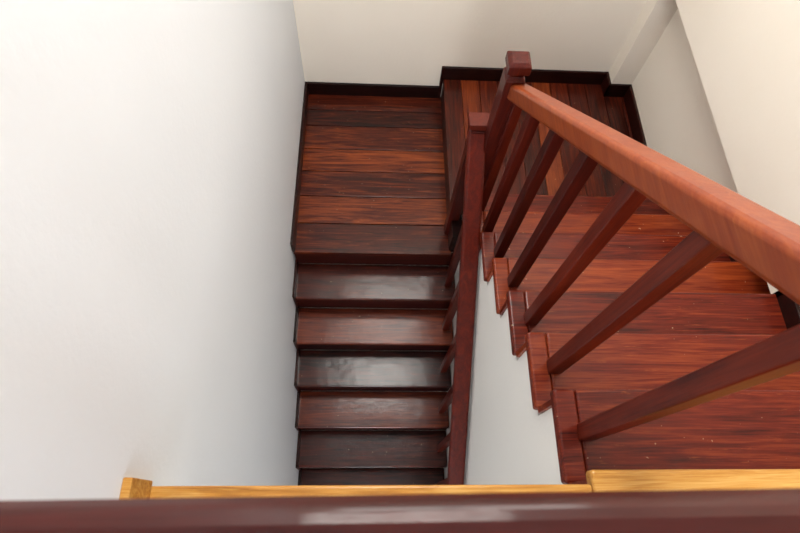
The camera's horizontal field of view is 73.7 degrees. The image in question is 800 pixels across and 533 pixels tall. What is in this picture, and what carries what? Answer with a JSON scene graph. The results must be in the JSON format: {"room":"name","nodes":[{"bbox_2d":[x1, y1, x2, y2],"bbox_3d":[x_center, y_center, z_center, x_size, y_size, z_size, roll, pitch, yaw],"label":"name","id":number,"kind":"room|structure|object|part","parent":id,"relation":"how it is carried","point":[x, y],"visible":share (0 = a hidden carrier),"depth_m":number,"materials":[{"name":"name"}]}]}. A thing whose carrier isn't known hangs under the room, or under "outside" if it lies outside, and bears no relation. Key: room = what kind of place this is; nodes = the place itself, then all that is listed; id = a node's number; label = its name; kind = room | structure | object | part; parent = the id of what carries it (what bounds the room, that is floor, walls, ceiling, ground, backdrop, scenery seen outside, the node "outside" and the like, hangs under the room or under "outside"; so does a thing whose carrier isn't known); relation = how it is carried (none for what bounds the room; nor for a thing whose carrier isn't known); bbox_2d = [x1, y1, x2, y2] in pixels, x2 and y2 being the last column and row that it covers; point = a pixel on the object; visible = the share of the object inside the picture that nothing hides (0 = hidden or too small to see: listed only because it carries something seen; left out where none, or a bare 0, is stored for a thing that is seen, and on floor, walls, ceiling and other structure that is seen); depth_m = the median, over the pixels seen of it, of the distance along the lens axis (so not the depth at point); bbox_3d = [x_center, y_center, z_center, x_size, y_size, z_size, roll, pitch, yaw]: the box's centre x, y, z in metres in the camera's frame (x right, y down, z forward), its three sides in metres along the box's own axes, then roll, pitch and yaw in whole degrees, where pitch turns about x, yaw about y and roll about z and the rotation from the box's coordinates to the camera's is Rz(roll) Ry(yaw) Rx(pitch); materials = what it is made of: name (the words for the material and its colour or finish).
{"room":"stairwell","nodes":[
{"label":"stairwell","id":0,"kind":"room"},
{"bbox_2d":[0,0,304,500],"bbox_3d":[-0.610,0.818,1.147,0.150,5.910,5.900,1,65,-3],"label":"wall","id":1,"kind":"structure","parent":0,"point":[149,149],"depth_m":1.08,"materials":[{"name":"white paint"}]},
{"bbox_2d":[119,477,151,498],"bbox_3d":[-0.504,1.899,0.356,0.018,0.106,3.270,1,65,-3],"label":"baseboard","id":2,"kind":"structure","parent":1,"relation":"attached to","point":[131,488],"depth_m":1.02,"materials":[{"name":"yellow wood"}]},
{"bbox_2d":[290,82,308,251],"bbox_3d":[-0.606,-0.639,3.241,0.016,0.100,1.184,1,65,-3],"label":"baseboard","id":3,"kind":"structure","parent":1,"relation":"attached to","point":[306,93],"depth_m":3.18,"materials":[{"name":"brown wood"}]},
{"bbox_2d":[150,484,591,497],"bbox_3d":[-0.059,0.494,1.123,0.936,0.044,0.060,1,65,-3],"label":"trim","id":4,"kind":"structure","parent":1,"relation":"attached to","point":[291,490],"depth_m":1.11,"materials":[{"name":"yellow wood"}]},
{"bbox_2d":[293,80,632,256],"bbox_3d":[0.414,-0.595,3.349,2.063,0.370,1.183,1,65,-3],"label":"landing","id":5,"kind":"object","parent":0,"point":[379,173],"depth_m":3.28,"materials":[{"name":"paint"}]},
{"bbox_2d":[609,0,677,83],"bbox_3d":[1.407,-1.321,3.093,0.130,0.810,0.100,1,65,-3],"label":"column","id":6,"kind":"structure","parent":5,"relation":"on","point":[655,15],"depth_m":3.06,"materials":[{"name":"beige paint"}]},
{"bbox_2d":[293,0,646,96],"bbox_3d":[0.553,-1.766,2.425,2.215,5.910,0.150,1,65,-3],"label":"wall","id":7,"kind":"structure","parent":0,"point":[397,42],"depth_m":3.13,"materials":[{"name":"beige paint"}]},
{"bbox_2d":[307,66,631,97],"bbox_3d":[0.426,-1.142,3.441,2.049,0.270,0.116,1,65,-3],"label":"baseboard","id":8,"kind":"structure","parent":7,"relation":"attached to","point":[447,72],"depth_m":3.43,"materials":[{"name":"brown wood"}]},
{"bbox_2d":[632,9,737,192],"bbox_3d":[1.519,1.621,2.715,0.150,2.610,5.750,1,65,-3],"label":"wall","id":9,"kind":"structure","parent":0,"point":[677,120],"depth_m":2.83,"materials":[{"name":"beige paint"}]},
{"bbox_2d":[623,86,646,145],"bbox_3d":[1.449,-0.687,3.191,0.016,0.100,0.934,1,65,-3],"label":"baseboard","id":10,"kind":"structure","parent":9,"relation":"attached to","point":[634,119],"depth_m":3.29,"materials":[{"name":"brown wood"}]},
{"bbox_2d":[675,0,799,293],"bbox_3d":[1.604,0.366,0.040,0.280,3.300,5.750,1,65,-3],"label":"wall","id":11,"kind":"structure","parent":0,"point":[746,53],"depth_m":2.07,"materials":[{"name":"beige paint"}]},
{"bbox_2d":[586,469,799,490],"bbox_3d":[0.908,0.495,1.174,0.996,0.039,0.090,1,65,-3],"label":"trim","id":12,"kind":"structure","parent":11,"relation":"attached to","point":[643,479],"depth_m":1.15,"materials":[{"name":"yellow wood"}]},
{"bbox_3d":[0.349,2.140,3.805,2.365,0.120,6.050,1,65,-3],"label":"floor","id":13,"kind":"structure","parent":0,"visible":0},
{"bbox_2d":[292,253,454,484],"bbox_3d":[-0.170,1.032,3.399,0.954,1.500,1.770,1,65,-3],"label":"flight","id":14,"kind":"object","parent":13,"relation":"on","point":[371,344],"visible":0.76,"depth_m":3.29,"materials":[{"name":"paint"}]},
{"bbox_2d":[435,112,488,484],"bbox_3d":[0.279,0.798,2.985,0.094,2.494,2.065,1,65,-3],"label":"banister","id":15,"kind":"object","parent":14,"relation":"attached to","point":[467,194],"visible":0.77,"depth_m":2.53,"materials":[{"name":"brown wood"}]},
{"bbox_3d":[0.315,-0.425,2.715,0.088,0.964,0.080,1,65,-3],"label":"newel post","id":16,"kind":"part","parent":15,"relation":"part of","materials":[{"name":"brown wood"}]},
{"bbox_3d":[0.299,0.609,2.612,0.084,1.615,1.950,1,65,-3],"label":"handrail","id":17,"kind":"part","parent":15,"relation":"part of","materials":[{"name":"brown wood"}]},
{"bbox_2d":[444,194,799,484],"bbox_3d":[0.892,0.745,2.751,1.126,3.024,2.174,1,65,-3],"label":"flight","id":18,"kind":"object","parent":13,"relation":"on","point":[523,418],"visible":0.61,"depth_m":1.83,"materials":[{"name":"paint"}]},
{"bbox_2d":[482,51,799,440],"bbox_3d":[0.450,-0.094,1.557,0.102,2.110,1.547,0,65,-3],"label":"banister","id":19,"kind":"object","parent":18,"relation":"on","point":[721,219],"visible":0.9,"depth_m":1.10,"materials":[{"name":"brown wood"}]},
{"bbox_3d":[0.402,-0.527,2.357,0.083,1.025,0.083,1,65,-3],"label":"newel post","id":20,"kind":"part","parent":19,"relation":"part of","materials":[{"name":"brown wood"}]},
{"bbox_3d":[0.486,-0.245,1.169,0.074,1.277,1.490,0,65,-3],"label":"handrail","id":21,"kind":"part","parent":19,"relation":"part of","materials":[{"name":"brown wood"}]},
{"bbox_3d":[0.445,2.003,0.546,1.935,0.219,3.230,1,65,-3],"label":"floor","id":22,"kind":"structure","parent":0,"visible":0},
{"bbox_2d":[0,488,799,532],"bbox_3d":[0.033,0.341,0.622,1.066,1.010,0.122,1,65,-3],"label":"banister","id":23,"kind":"object","parent":22,"relation":"on","point":[723,510],"visible":1,"depth_m":0.28,"materials":[{"name":"brown wood"}]}
]}

